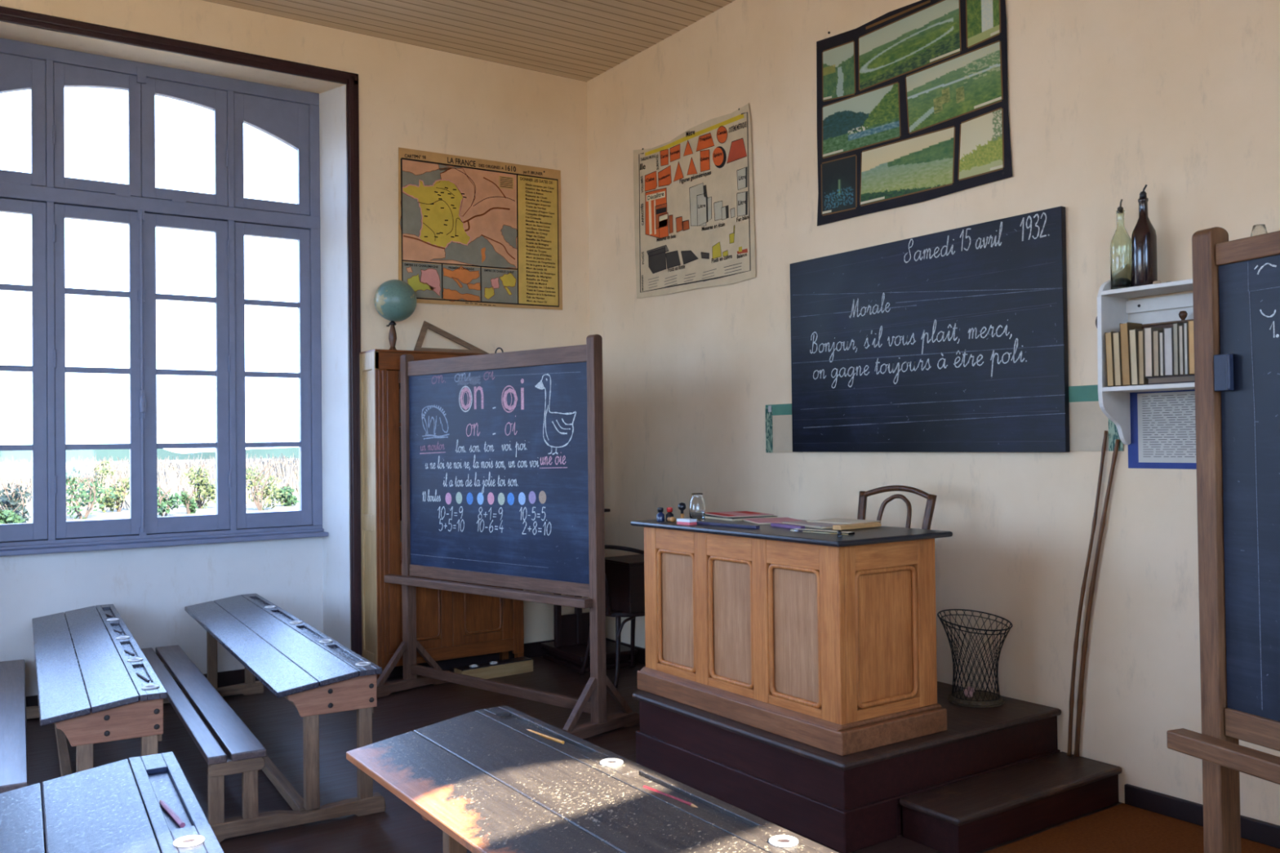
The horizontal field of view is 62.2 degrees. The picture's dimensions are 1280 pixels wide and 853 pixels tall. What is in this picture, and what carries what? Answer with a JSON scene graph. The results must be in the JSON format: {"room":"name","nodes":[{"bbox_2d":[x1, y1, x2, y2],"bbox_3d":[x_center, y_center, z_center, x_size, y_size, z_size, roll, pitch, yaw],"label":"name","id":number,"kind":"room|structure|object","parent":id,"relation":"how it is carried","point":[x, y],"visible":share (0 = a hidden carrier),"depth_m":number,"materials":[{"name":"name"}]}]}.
{"room":"classroom","nodes":[
{"label":"classroom","id":0,"kind":"room"},
{"bbox_2d":[0,0,589,696],"bbox_3d":[-3.878,-0.427,5.373,8.200,4.000,0.500,0,-1,-34],"label":"wall","id":1,"kind":"structure","parent":0,"point":[411,96],"depth_m":6.59,"materials":[{"name":"paint"}]},
{"bbox_2d":[0,37,328,556],"bbox_3d":[-2.869,-0.717,6.157,2.070,2.822,0.165,0,-1,-34],"label":"window","id":2,"kind":"structure","parent":1,"relation":"in","point":[289,116],"depth_m":6.19,"materials":[{"name":"grey paint"}]},
{"bbox_2d":[0,53,45,186],"bbox_3d":[-3.507,-1.685,5.788,0.462,0.702,0.050,0,-1,-34],"label":"light","id":3,"kind":"object","parent":2,"relation":"attached to","point":[18,71],"depth_m":5.86,"materials":[{"name":"clear glass"}]},
{"bbox_2d":[53,62,141,196],"bbox_3d":[-3.100,-1.686,6.066,0.445,0.702,0.050,0,-1,-34],"label":"light","id":4,"kind":"object","parent":2,"relation":"attached to","point":[66,74],"depth_m":6.05,"materials":[{"name":"clear glass"}]},
{"bbox_2d":[140,77,227,206],"bbox_3d":[-2.717,-1.687,6.328,0.477,0.702,0.050,0,-1,-34],"label":"light","id":5,"kind":"object","parent":2,"relation":"attached to","point":[211,96],"depth_m":6.31,"materials":[{"name":"clear glass"}]},
{"bbox_2d":[233,92,309,215],"bbox_3d":[-2.297,-1.688,6.615,0.457,0.702,0.050,0,-1,-34],"label":"light","id":6,"kind":"object","parent":2,"relation":"attached to","point":[285,118],"depth_m":6.60,"materials":[{"name":"clear glass"}]},
{"bbox_2d":[0,5,361,656],"bbox_3d":[-3.995,-0.301,4.970,5.520,3.740,0.028,0,-1,-34],"label":"trim","id":7,"kind":"structure","parent":1,"relation":"attached to","point":[8,15],"depth_m":6.47,"materials":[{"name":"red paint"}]},
{"bbox_2d":[26,640,554,706],"bbox_3d":[-2.455,1.517,6.188,4.940,0.100,0.348,0,-1,-34],"label":"baseboard","id":8,"kind":"structure","parent":1,"relation":"attached to","point":[531,650],"depth_m":6.81,"materials":[{"name":"paint"}]},
{"bbox_2d":[398,146,562,310],"bbox_3d":[-1.034,-1.280,7.020,1.191,0.991,0.010,0,-1,-34],"label":"map","id":9,"kind":"object","parent":1,"relation":"attached to","point":[475,232],"visible":1,"depth_m":7.00,"materials":[{"name":"paper"}]},
{"bbox_2d":[204,0,734,81],"bbox_3d":[-1.844,-2.594,2.390,8.800,0.200,8.000,0,-1,-34],"label":"ceiling","id":10,"kind":"structure","parent":0,"point":[581,40],"depth_m":6.45,"materials":[{"name":"wood"}]},
{"bbox_2d":[26,656,1124,852],"bbox_3d":[-1.793,1.580,2.331,8.800,0.150,8.000,0,-1,-34],"label":"floor","id":11,"kind":"structure","parent":0,"point":[275,722],"depth_m":5.08,"materials":[{"name":"wood"}]},
{"bbox_2d":[0,604,167,793],"bbox_3d":[-2.587,1.260,4.702,0.679,0.576,2.500,0,-1,-30],"label":"school desk","id":12,"kind":"object","parent":11,"relation":"on","point":[87,686],"visible":0.8,"depth_m":4.12,"materials":[{"name":"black wood"}]},
{"bbox_2d":[106,617,119,621],"bbox_3d":[-2.675,0.989,5.386,0.060,0.022,0.060,0,-1,-34],"label":"inkwell","id":13,"kind":"object","parent":12,"relation":"on","point":[113,619],"visible":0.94,"depth_m":5.37,"materials":[{"name":"ceramic"}]},
{"bbox_2d":[115,635,130,639],"bbox_3d":[-2.372,0.978,4.869,0.060,0.022,0.060,0,-1,-34],"label":"inkwell","id":14,"kind":"object","parent":12,"relation":"on","point":[122,637],"visible":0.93,"depth_m":4.86,"materials":[{"name":"ceramic"}]},
{"bbox_2d":[127,657,143,662],"bbox_3d":[-2.074,0.967,4.359,0.060,0.022,0.060,0,-1,-34],"label":"inkwell","id":15,"kind":"object","parent":12,"relation":"on","point":[133,660],"visible":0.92,"depth_m":4.35,"materials":[{"name":"ceramic"}]},
{"bbox_2d":[136,672,149,681],"bbox_3d":[-1.910,0.961,4.073,0.008,0.008,0.182,0,-1,-39],"label":"penholder","id":16,"kind":"object","parent":12,"relation":"on","point":[137,673],"visible":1,"depth_m":4.06,"materials":[{"name":"metal"}]},
{"bbox_2d":[141,684,159,689],"bbox_3d":[-1.781,0.956,3.859,0.060,0.022,0.060,0,-1,-34],"label":"inkwell","id":17,"kind":"object","parent":12,"relation":"on","point":[148,686],"visible":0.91,"depth_m":3.85,"materials":[{"name":"ceramic"}]},
{"bbox_2d":[0,751,223,852],"bbox_3d":[-0.946,1.168,1.578,0.804,0.632,2.500,0,-1,-30],"label":"school desk","id":18,"kind":"object","parent":11,"relation":"on","point":[114,807],"visible":0.96,"depth_m":2.42,"materials":[{"name":"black wood"}]},
{"bbox_2d":[159,800,185,827],"bbox_3d":[-1.058,0.870,2.392,0.012,0.012,0.205,0,-1,-37],"label":"pencil","id":19,"kind":"object","parent":18,"relation":"on","point":[169,811],"visible":0.95,"depth_m":2.37,"materials":[{"name":"pink paint"}]},
{"bbox_2d":[173,835,204,847],"bbox_3d":[-0.933,0.866,2.195,0.060,0.022,0.060,0,-1,-34],"label":"inkwell","id":20,"kind":"object","parent":18,"relation":"on","point":[191,840],"visible":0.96,"depth_m":2.19,"materials":[{"name":"white ceramic"}]},
{"bbox_2d":[140,593,386,843],"bbox_3d":[-1.911,1.257,5.060,0.679,0.576,2.500,0,-1,-31],"label":"school desk","id":21,"kind":"object","parent":11,"relation":"on","point":[317,678],"visible":0.88,"depth_m":4.21,"materials":[{"name":"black wood"}]},
{"bbox_2d":[284,696,355,715],"bbox_3d":[-1.772,1.130,5.145,0.245,0.015,2.330,0,-1,-31],"label":"shelf","id":22,"kind":"object","parent":21,"relation":"attached to","point":[286,697],"depth_m":4.29,"materials":[{"name":"brown wood"}]},
{"bbox_2d":[319,639,333,643],"bbox_3d":[-1.396,0.963,4.720,0.060,0.022,0.060,0,-1,-34],"label":"inkwell","id":23,"kind":"object","parent":21,"relation":"on","point":[326,641],"visible":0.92,"depth_m":4.71,"materials":[{"name":"ceramic"}]},
{"bbox_2d":[355,662,370,666],"bbox_3d":[-1.101,0.953,4.220,0.060,0.022,0.060,0,-1,-34],"label":"inkwell","id":24,"kind":"object","parent":21,"relation":"on","point":[360,664],"visible":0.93,"depth_m":4.21,"materials":[{"name":"ceramic"}]},
{"bbox_2d":[359,349,524,680],"bbox_3d":[-1.228,0.550,6.666,0.980,2.018,0.296,0,-1,-34],"label":"tall cabinet","id":25,"kind":"object","parent":11,"relation":"on","point":[450,624],"visible":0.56,"depth_m":6.41,"materials":[{"name":"brown wood"}]},
{"bbox_2d":[373,280,417,350],"bbox_3d":[-1.499,-0.680,6.508,0.256,0.441,0.256,0,-1,-34],"label":"globe","id":26,"kind":"object","parent":25,"relation":"on","point":[395,300],"visible":0.96,"depth_m":6.43,"materials":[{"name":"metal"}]},
{"bbox_2d":[399,389,400,422],"bbox_3d":[-1.507,-0.123,6.490,0.036,0.200,0.150,0,-1,-34],"label":"book","id":27,"kind":"object","parent":25,"relation":"on","point":[399,389],"visible":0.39,"depth_m":6.43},
{"bbox_2d":[399,452,401,484],"bbox_3d":[-1.502,0.257,6.485,0.036,0.200,0.150,0,-1,-34],"label":"book","id":28,"kind":"object","parent":25,"relation":"on","point":[399,452],"visible":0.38,"depth_m":6.43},
{"bbox_2d":[400,520,401,542],"bbox_3d":[-1.456,0.641,6.459,0.080,0.130,0.060,0,-1,-34],"label":"paper packet","id":29,"kind":"object","parent":25,"relation":"on","point":[400,521],"visible":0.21,"depth_m":6.43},
{"bbox_2d":[413,320,488,353],"bbox_3d":[-1.212,-0.566,6.807,0.550,0.217,0.096,0,-1,-34],"label":"square","id":30,"kind":"object","parent":25,"relation":"on","point":[471,348],"visible":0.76,"depth_m":6.77,"materials":[{"name":"brown wood"}]},
{"bbox_2d":[453,656,533,679],"bbox_3d":[-0.907,1.513,6.607,0.510,0.082,0.100,0,-1,-38],"label":"tray","id":31,"kind":"object","parent":11,"relation":"on","point":[508,667],"visible":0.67,"depth_m":6.58,"materials":[{"name":"brown wood"}]},
{"bbox_2d":[376,334,639,739],"bbox_3d":[-0.829,0.550,5.810,1.693,1.985,0.550,-1,-1,41],"label":"easel","id":32,"kind":"object","parent":11,"relation":"on","point":[502,464],"visible":0.98,"depth_m":5.67,"materials":[{"name":"brown wood"}]},
{"bbox_2d":[541,508,637,672],"bbox_3d":[-0.345,1.053,6.997,0.420,1.000,0.570,0,-1,-31],"label":"stove","id":33,"kind":"object","parent":11,"relation":"on","point":[568,649],"visible":0.47,"depth_m":6.97,"materials":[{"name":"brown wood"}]},
{"bbox_2d":[346,705,838,852],"bbox_3d":[-0.027,1.163,2.050,0.804,0.632,2.520,0,-1,-34],"label":"school desk","id":34,"kind":"object","parent":11,"relation":"on","point":[491,784],"visible":1,"depth_m":2.53,"materials":[{"name":"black wood"}]},
{"bbox_2d":[527,729,564,744],"bbox_3d":[-0.268,0.865,2.965,0.009,0.009,0.181,0,-1,-41],"label":"pencil","id":35,"kind":"object","parent":34,"relation":"on","point":[553,739],"visible":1,"depth_m":2.94,"materials":[{"name":"yellow paint"}]},
{"bbox_2d":[600,758,622,766],"bbox_3d":[-0.072,0.863,2.700,0.060,0.022,0.060,0,-1,-34],"label":"inkwell","id":36,"kind":"object","parent":34,"relation":"on","point":[607,762],"visible":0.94,"depth_m":2.69,"materials":[{"name":"white ceramic"}]},
{"bbox_2d":[643,785,697,808],"bbox_3d":[0.070,0.853,2.442,0.010,0.010,0.186,0,-1,-40],"label":"penholder","id":37,"kind":"object","parent":34,"relation":"on","point":[686,802],"visible":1,"depth_m":2.43,"materials":[{"name":"red paint"}]},
{"bbox_2d":[768,835,798,847],"bbox_3d":[0.291,0.851,2.155,0.060,0.022,0.060,0,-1,-34],"label":"inkwell","id":38,"kind":"object","parent":34,"relation":"on","point":[780,841],"visible":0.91,"depth_m":2.15,"materials":[{"name":"white ceramic"}]},
{"bbox_2d":[580,545,644,688],"bbox_3d":[-0.103,1.150,6.565,0.549,0.798,0.490,0,-1,-34],"label":"armchair","id":39,"kind":"object","parent":11,"relation":"on","point":[610,612],"visible":0.41,"depth_m":6.34,"materials":[{"name":"brown wood"}]},
{"bbox_2d":[604,554,644,613],"bbox_3d":[-0.001,0.960,6.529,0.400,0.300,0.365,0,-1,-34],"label":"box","id":40,"kind":"object","parent":39,"relation":"on","point":[624,574],"visible":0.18,"depth_m":6.33,"materials":[{"name":"brown wood"}]},
{"bbox_2d":[632,681,1061,852],"bbox_3d":[0.859,1.344,4.588,1.266,0.320,1.325,0,-1,-34],"label":"platform","id":41,"kind":"object","parent":11,"relation":"on","point":[849,803],"visible":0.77,"depth_m":4.08,"materials":[{"name":"brown wood"}]},
{"bbox_2d":[630,517,952,755],"bbox_3d":[0.589,0.802,4.479,0.620,0.767,1.330,0,-1,-34],"label":"desk","id":42,"kind":"object","parent":41,"relation":"on","point":[821,641],"visible":0.98,"depth_m":4.07,"materials":[{"name":"brown wood"}]},
{"bbox_2d":[656,507,664,521],"bbox_3d":[0.093,0.398,4.795,0.036,0.062,0.036,0,-1,-34],"label":"ink bottle","id":43,"kind":"object","parent":42,"relation":"on","point":[660,516],"visible":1,"depth_m":4.78,"materials":[{"name":"blue glass"}]},
{"bbox_2d":[666,507,673,521],"bbox_3d":[0.134,0.397,4.792,0.036,0.062,0.036,0,-1,-34],"label":"ink bottle","id":44,"kind":"object","parent":42,"relation":"on","point":[669,510],"visible":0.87,"depth_m":4.78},
{"bbox_2d":[666,516,675,522],"bbox_3d":[0.139,0.415,4.746,0.024,0.024,0.044,0,-1,-34],"label":"stamp","id":45,"kind":"object","parent":42,"relation":"on","point":[673,519],"visible":1,"depth_m":4.73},
{"bbox_2d":[678,502,686,518],"bbox_3d":[0.189,0.384,4.761,0.038,0.086,0.037,0,-1,-34],"label":"stamp","id":46,"kind":"object","parent":42,"relation":"on","point":[682,506],"visible":0.79,"depth_m":4.75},
{"bbox_2d":[676,518,697,524],"bbox_3d":[0.203,0.412,4.600,0.041,0.024,0.085,0,-1,-38],"label":"box","id":47,"kind":"object","parent":42,"relation":"on","point":[679,521],"visible":1,"depth_m":4.58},
{"bbox_2d":[688,493,705,521],"bbox_3d":[0.258,0.364,4.784,0.074,0.125,0.074,0,-1,-34],"label":"glass jar","id":48,"kind":"object","parent":42,"relation":"on","point":[697,504],"visible":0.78,"depth_m":4.76,"materials":[{"name":"clear"}]},
{"bbox_2d":[696,520,759,528],"bbox_3d":[0.356,0.414,4.478,0.025,0.013,0.400,0,-1,-38],"label":"ruler","id":49,"kind":"object","parent":42,"relation":"on","point":[700,522],"visible":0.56,"depth_m":4.45,"materials":[{"name":"blue paint"}]},
{"bbox_2d":[705,514,777,520],"bbox_3d":[0.445,0.421,4.953,0.250,0.012,0.320,0,-1,-29],"label":"book","id":50,"kind":"object","parent":42,"relation":"on","point":[711,517],"visible":0.43,"depth_m":4.83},
{"bbox_2d":[705,511,773,517],"bbox_3d":[0.455,0.412,4.984,0.240,0.006,0.290,0,-1,-20],"label":"magazine","id":51,"kind":"object","parent":50,"relation":"on","point":[737,513],"visible":0.89,"depth_m":4.95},
{"bbox_2d":[742,517,801,524],"bbox_3d":[0.590,0.417,4.689,0.220,0.008,0.260,-1,-1,-10],"label":"loose paper","id":52,"kind":"object","parent":42,"relation":"on","point":[771,520],"visible":0.86,"depth_m":4.67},
{"bbox_2d":[770,523,804,528],"bbox_3d":[0.613,0.410,4.364,0.034,0.012,0.220,0,-1,-26],"label":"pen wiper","id":53,"kind":"object","parent":42,"relation":"on","point":[779,525],"visible":0.93,"depth_m":4.35,"materials":[{"name":"fabric"}]},
{"bbox_2d":[790,528,854,534],"bbox_3d":[0.705,0.407,4.113,0.040,0.008,0.280,0,-1,-42],"label":"pen","id":54,"kind":"object","parent":42,"relation":"on","point":[795,529],"visible":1,"depth_m":4.10,"materials":[{"name":"white"}]},
{"bbox_2d":[781,520,881,528],"bbox_3d":[0.806,0.411,4.479,0.300,0.010,0.300,0,-1,-24],"label":"newspaper","id":55,"kind":"object","parent":42,"relation":"on","point":[814,525],"visible":0.54,"depth_m":4.40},
{"bbox_2d":[806,518,879,524],"bbox_3d":[0.864,0.402,4.500,0.200,0.004,0.240,0,-1,-42],"label":"pamphlet","id":56,"kind":"object","parent":55,"relation":"on","point":[837,521],"visible":0.82,"depth_m":4.49,"materials":[{"name":"beige paper"}]},
{"bbox_2d":[836,529,842,537],"bbox_3d":[0.743,0.397,3.951,0.016,0.023,0.060,-1,-1,6],"label":"stapler","id":57,"kind":"object","parent":42,"relation":"on","point":[839,533],"visible":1,"depth_m":3.93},
{"bbox_2d":[832,521,880,530],"bbox_3d":[0.876,0.402,4.285,0.252,0.018,0.044,0,-1,-38],"label":"pencil case","id":58,"kind":"object","parent":42,"relation":"on","point":[873,524],"visible":1,"depth_m":4.26,"materials":[{"name":"brown wood"}]},
{"bbox_2d":[857,484,937,529],"bbox_3d":[0.978,0.724,4.626,0.492,0.920,0.453,0,-1,-34],"label":"bentwood chair","id":59,"kind":"object","parent":41,"relation":"on","point":[931,499],"visible":0.29,"depth_m":4.73,"materials":[{"name":"wood"}]},
{"bbox_2d":[937,608,1013,707],"bbox_3d":[1.438,0.991,4.553,0.308,0.372,0.308,0,-1,-39],"label":"basket","id":60,"kind":"object","parent":41,"relation":"on","point":[980,699],"visible":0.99,"depth_m":4.51,"materials":[{"name":"metal"}]},
{"bbox_2d":[962,686,974,697],"bbox_3d":[1.406,1.137,4.538,0.049,0.049,0.046,0,-1,-22],"label":"crumpled paper","id":61,"kind":"object","parent":60,"relation":"in","point":[966,692],"visible":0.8,"depth_m":4.52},
{"bbox_2d":[899,751,1122,852],"bbox_3d":[1.420,1.416,4.012,0.986,0.146,0.273,0,-1,-34],"label":"step","id":62,"kind":"structure","parent":11,"relation":"on","point":[982,812],"depth_m":3.88,"materials":[{"name":"brown wood"}]},
{"bbox_2d":[1066,430,1107,756],"bbox_3d":[1.803,0.680,4.279,0.020,1.324,0.188,0,-1,-45],"label":"cane","id":63,"kind":"object","parent":62,"relation":"on","point":[1104,440],"visible":1,"depth_m":4.29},
{"bbox_2d":[1073,439,1119,756],"bbox_3d":[1.829,0.697,4.256,0.024,1.290,0.222,0,-1,-34],"label":"cane","id":64,"kind":"object","parent":62,"relation":"on","point":[1084,647],"visible":1,"depth_m":4.27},
{"bbox_2d":[984,803,1279,852],"bbox_3d":[2.118,1.460,2.962,0.970,0.012,2.225,0,-1,-34],"label":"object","id":65,"kind":"structure","parent":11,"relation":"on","point":[1122,828],"depth_m":3.79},
{"bbox_2d":[1166,226,1279,852],"bbox_3d":[1.640,0.484,1.857,0.550,1.945,1.605,0,-1,-21],"label":"easel","id":66,"kind":"object","parent":11,"relation":"on","point":[1236,283],"visible":1,"depth_m":2.48,"materials":[{"name":"brown wood"}]},
{"bbox_2d":[586,0,1279,826],"bbox_3d":[1.690,-0.504,4.759,0.300,4.000,8.000,0,-1,-34],"label":"wall","id":67,"kind":"structure","parent":0,"point":[1108,100],"depth_m":4.57,"materials":[{"name":"paint"}]},
{"bbox_2d":[633,103,755,298],"bbox_3d":[0.304,-1.328,6.499,0.014,1.016,1.216,0,-1,-34],"label":"chart","id":68,"kind":"object","parent":67,"relation":"attached to","point":[693,191],"visible":1,"depth_m":6.43,"materials":[{"name":"paper"}]},
{"bbox_2d":[764,403,803,453],"bbox_3d":[0.786,0.010,5.808,0.010,0.266,0.291,0,-1,-34],"label":"paper","id":69,"kind":"object","parent":67,"relation":"attached to","point":[779,438],"visible":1,"depth_m":5.84,"materials":[{"name":"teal paper"}]},
{"bbox_2d":[816,0,1012,226],"bbox_3d":[1.266,-1.558,5.093,0.008,1.003,1.203,0,-1,-34],"label":"chart","id":70,"kind":"object","parent":67,"relation":"attached to","point":[912,100],"visible":1,"depth_m":5.05,"materials":[{"name":"paper"}]},
{"bbox_2d":[790,205,1070,452],"bbox_3d":[1.289,-0.386,5.043,0.031,1.014,1.646,0,-1,-34],"label":"blackboard","id":71,"kind":"object","parent":67,"relation":"attached to","point":[955,340],"visible":1,"depth_m":4.89,"materials":[{"name":"stone"}]},
{"bbox_2d":[605,638,1279,848],"bbox_3d":[1.672,1.443,4.510,0.020,0.100,7.082,0,-1,-34],"label":"baseboard","id":72,"kind":"structure","parent":67,"relation":"attached to","point":[1264,833],"depth_m":3.98,"materials":[{"name":"paint"}]},
{"bbox_2d":[1068,384,1124,451],"bbox_3d":[1.819,-0.034,4.297,0.008,0.266,0.290,0,-1,-34],"label":"paper","id":73,"kind":"object","parent":67,"relation":"attached to","point":[1088,423],"visible":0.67,"depth_m":4.30,"materials":[{"name":"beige paper"}]},
{"bbox_2d":[1097,279,1195,444],"bbox_3d":[2.073,-0.279,3.752,0.194,0.685,0.870,0,-1,-34],"label":"wall shelf","id":74,"kind":"object","parent":67,"relation":"attached to","point":[1113,306],"visible":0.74,"depth_m":4.05,"materials":[{"name":"white paint"}]},
{"bbox_2d":[1104,331,1117,386],"bbox_3d":[1.816,-0.255,4.043,0.099,0.207,0.026,0,-3,-34],"label":"book","id":75,"kind":"object","parent":74,"relation":"on","point":[1108,336],"visible":0.32,"depth_m":4.01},
{"bbox_2d":[1112,331,1122,386],"bbox_3d":[1.833,-0.254,4.018,0.099,0.204,0.025,0,-2,-34],"label":"book","id":76,"kind":"object","parent":74,"relation":"on","point":[1116,336],"visible":0.29,"depth_m":3.99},
{"bbox_2d":[1110,199,1132,289],"bbox_3d":[1.843,-0.695,4.065,0.078,0.353,0.078,0,-1,-34],"label":"glass bottle","id":77,"kind":"object","parent":74,"relation":"on","point":[1121,277],"visible":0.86,"depth_m":4.04,"materials":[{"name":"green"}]},
{"bbox_2d":[1119,322,1142,386],"bbox_3d":[1.852,-0.270,3.991,0.099,0.236,0.031,0,-3,-34],"label":"book","id":78,"kind":"object","parent":74,"relation":"on","point":[1124,327],"visible":0.59,"depth_m":3.96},
{"bbox_2d":[1128,328,1143,385],"bbox_3d":[1.871,-0.258,3.963,0.099,0.209,0.025,0,-2,-34],"label":"book","id":79,"kind":"object","parent":74,"relation":"on","point":[1133,334],"visible":0.41,"depth_m":3.94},
{"bbox_2d":[1137,329,1148,385],"bbox_3d":[1.887,-0.255,3.939,0.099,0.202,0.020,0,-1,-34],"label":"book","id":80,"kind":"object","parent":74,"relation":"on","point":[1143,380],"visible":0.29,"depth_m":3.91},
{"bbox_2d":[1131,184,1157,286],"bbox_3d":[1.899,-0.716,4.000,0.087,0.392,0.087,0,-1,-34],"label":"glass bottle","id":81,"kind":"object","parent":74,"relation":"on","point":[1144,236],"visible":0.79,"depth_m":3.97,"materials":[{"name":"glass"}]},
{"bbox_2d":[1142,311,1193,328],"bbox_3d":[2.013,-0.291,3.920,0.085,0.272,0.450,0,-1,-34],"label":"lidded box","id":82,"kind":"object","parent":74,"relation":"on","point":[1182,314],"visible":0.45,"depth_m":3.93,"materials":[{"name":"brown wood"}]},
{"bbox_2d":[1146,374,1195,384],"bbox_3d":[1.984,-0.170,3.807,0.100,0.026,0.290,0,-1,-34],"label":"flat book","id":83,"kind":"object","parent":74,"relation":"on","point":[1190,378],"visible":0.46,"depth_m":3.82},
{"bbox_2d":[1143,326,1163,377],"bbox_3d":[1.903,-0.273,3.916,0.099,0.183,0.028,0,-1,-34],"label":"book","id":84,"kind":"object","parent":83,"relation":"on","point":[1148,351],"visible":0.5,"depth_m":3.89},
{"bbox_2d":[1152,329,1163,377],"bbox_3d":[1.919,-0.266,3.892,0.099,0.169,0.020,0,-1,-34],"label":"book","id":85,"kind":"object","parent":83,"relation":"on","point":[1155,333],"visible":0.29,"depth_m":3.87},
{"bbox_2d":[1159,331,1164,376],"bbox_3d":[1.931,-0.263,3.875,0.099,0.161,0.013,0,-1,-34],"label":"book","id":86,"kind":"object","parent":83,"relation":"on","point":[1161,334],"visible":0.3,"depth_m":3.85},
{"bbox_2d":[1163,327,1174,376],"bbox_3d":[1.945,-0.270,3.854,0.099,0.175,0.030,0,-1,-34],"label":"book","id":87,"kind":"object","parent":83,"relation":"on","point":[1168,332],"visible":0.36,"depth_m":3.83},
{"bbox_2d":[1173,322,1183,375],"bbox_3d":[1.961,-0.278,3.832,0.099,0.189,0.017,0,-1,-34],"label":"book","id":88,"kind":"object","parent":83,"relation":"on","point":[1175,326],"visible":0.32,"depth_m":3.80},
{"bbox_2d":[1178,324,1186,375],"bbox_3d":[1.972,-0.273,3.816,0.099,0.179,0.014,0,-1,-34],"label":"book","id":89,"kind":"object","parent":83,"relation":"on","point":[1181,357],"visible":0.27,"depth_m":3.79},
{"bbox_2d":[1183,322,1188,375],"bbox_3d":[1.981,-0.277,3.802,0.099,0.187,0.012,0,-1,-34],"label":"book","id":90,"kind":"object","parent":83,"relation":"on","point":[1185,324],"visible":0.29,"depth_m":3.77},
{"bbox_2d":[1187,320,1194,374],"bbox_3d":[1.994,-0.281,3.782,0.099,0.193,0.027,0,-1,-34],"label":"book","id":91,"kind":"object","parent":83,"relation":"on","point":[1190,323],"visible":0.14,"depth_m":3.76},
{"bbox_2d":[1250,224,1267,236],"bbox_3d":[2.132,-0.610,3.652,0.072,0.165,0.072,0,-1,-34],"label":"glass jar","id":92,"kind":"object","parent":74,"relation":"on","point":[1257,229],"visible":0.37,"depth_m":3.63,"materials":[{"name":"white"}]},
{"bbox_2d":[1128,389,1196,469],"bbox_3d":[2.113,0.001,3.869,0.006,0.312,0.712,0,-1,-34],"label":"notice","id":93,"kind":"object","parent":67,"relation":"attached to","point":[1163,424],"visible":0.46,"depth_m":4.04,"materials":[{"name":"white paper"}]},
{"label":"outside","id":94,"kind":"structure","parent":0,"visible":0},
{"bbox_2d":[0,458,299,523],"bbox_3d":[-31.152,4.118,141.154,240.000,0.898,254.400,0,-1,-34],"label":"ground","id":95,"kind":"structure","parent":94,"point":[181,510],"depth_m":37.81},
{"bbox_2d":[0,504,25,524],"bbox_3d":[-15.491,2.374,26.073,0.593,0.921,0.835,-1,-1,28],"label":"bush","id":96,"kind":"object","parent":95,"relation":"on","point":[6,517],"visible":0.4,"depth_m":25.94,"materials":[{"name":"green plant"}]},
{"bbox_2d":[0,482,31,524],"bbox_3d":[-16.465,2.173,27.946,0.859,1.400,1.197,0,-1,-34],"label":"bush","id":97,"kind":"object","parent":95,"relation":"on","point":[7,500],"visible":0.56,"depth_m":27.90,"materials":[{"name":"green plant"}]},
{"bbox_2d":[66,461,115,519],"bbox_3d":[-17.249,2.011,32.622,2.112,1.886,1.856,0,-1,-34],"label":"bush","id":98,"kind":"object","parent":95,"relation":"on","point":[94,491],"visible":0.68,"depth_m":32.45,"materials":[{"name":"green plant"}]},
{"bbox_2d":[67,456,115,495],"bbox_3d":[-23.317,2.176,44.862,2.160,2.036,1.334,-1,-1,16],"label":"bush","id":99,"kind":"object","parent":95,"relation":"on","point":[104,471],"visible":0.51,"depth_m":44.94,"materials":[{"name":"green plant"}]},
{"bbox_2d":[97,474,129,512],"bbox_3d":[-17.484,2.289,35.720,0.986,1.412,1.399,-1,-1,26],"label":"bush","id":100,"kind":"object","parent":95,"relation":"on","point":[109,502],"visible":0.79,"depth_m":35.54,"materials":[{"name":"green plant"}]},
{"bbox_2d":[0,451,298,513],"bbox_3d":[-29.759,2.449,57.587,52.593,1.852,48.253,0,-1,-34],"label":"scrub","id":101,"kind":"object","parent":95,"relation":"on","point":[294,471],"visible":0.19,"depth_m":54.58,"materials":[{"name":"plant"}]},
{"bbox_2d":[157,482,182,516],"bbox_3d":[-14.738,2.319,32.857,1.189,1.212,1.030,0,-1,-34],"label":"bush","id":102,"kind":"object","parent":95,"relation":"on","point":[171,500],"visible":0.53,"depth_m":32.84,"materials":[{"name":"green plant"}]},
{"bbox_2d":[179,487,198,514],"bbox_3d":[-14.522,2.445,34.142,0.616,0.980,0.471,0,-1,-34],"label":"bush","id":103,"kind":"object","parent":95,"relation":"on","point":[188,503],"visible":0.94,"depth_m":34.06,"materials":[{"name":"green plant"}]},
{"bbox_2d":[182,458,215,508],"bbox_3d":[-15.214,2.049,36.931,1.250,1.874,1.020,-1,-1,2],"label":"bush","id":104,"kind":"object","parent":95,"relation":"on","point":[209,491],"visible":0.92,"depth_m":36.90,"materials":[{"name":"green plant"}]},
{"bbox_2d":[245,459,288,511],"bbox_3d":[-12.767,2.017,35.547,1.819,1.842,1.215,0,-1,-34],"label":"bush","id":105,"kind":"object","parent":95,"relation":"on","point":[274,491],"visible":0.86,"depth_m":35.46,"materials":[{"name":"green plant"}]},
{"bbox_2d":[274,483,299,506],"bbox_3d":[-12.573,2.484,37.739,0.901,0.960,0.761,0,-1,-34],"label":"bush","id":106,"kind":"object","parent":95,"relation":"on","point":[289,500],"visible":0.88,"depth_m":37.62,"materials":[{"name":"green plant"}]},
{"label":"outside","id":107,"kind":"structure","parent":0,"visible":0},
{"bbox_2d":[0,447,298,462],"bbox_3d":[-72.675,3.720,123.927,192.000,4.728,18.000,0,-1,-34],"label":"sea","id":108,"kind":"structure","parent":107,"point":[120,453],"depth_m":124.94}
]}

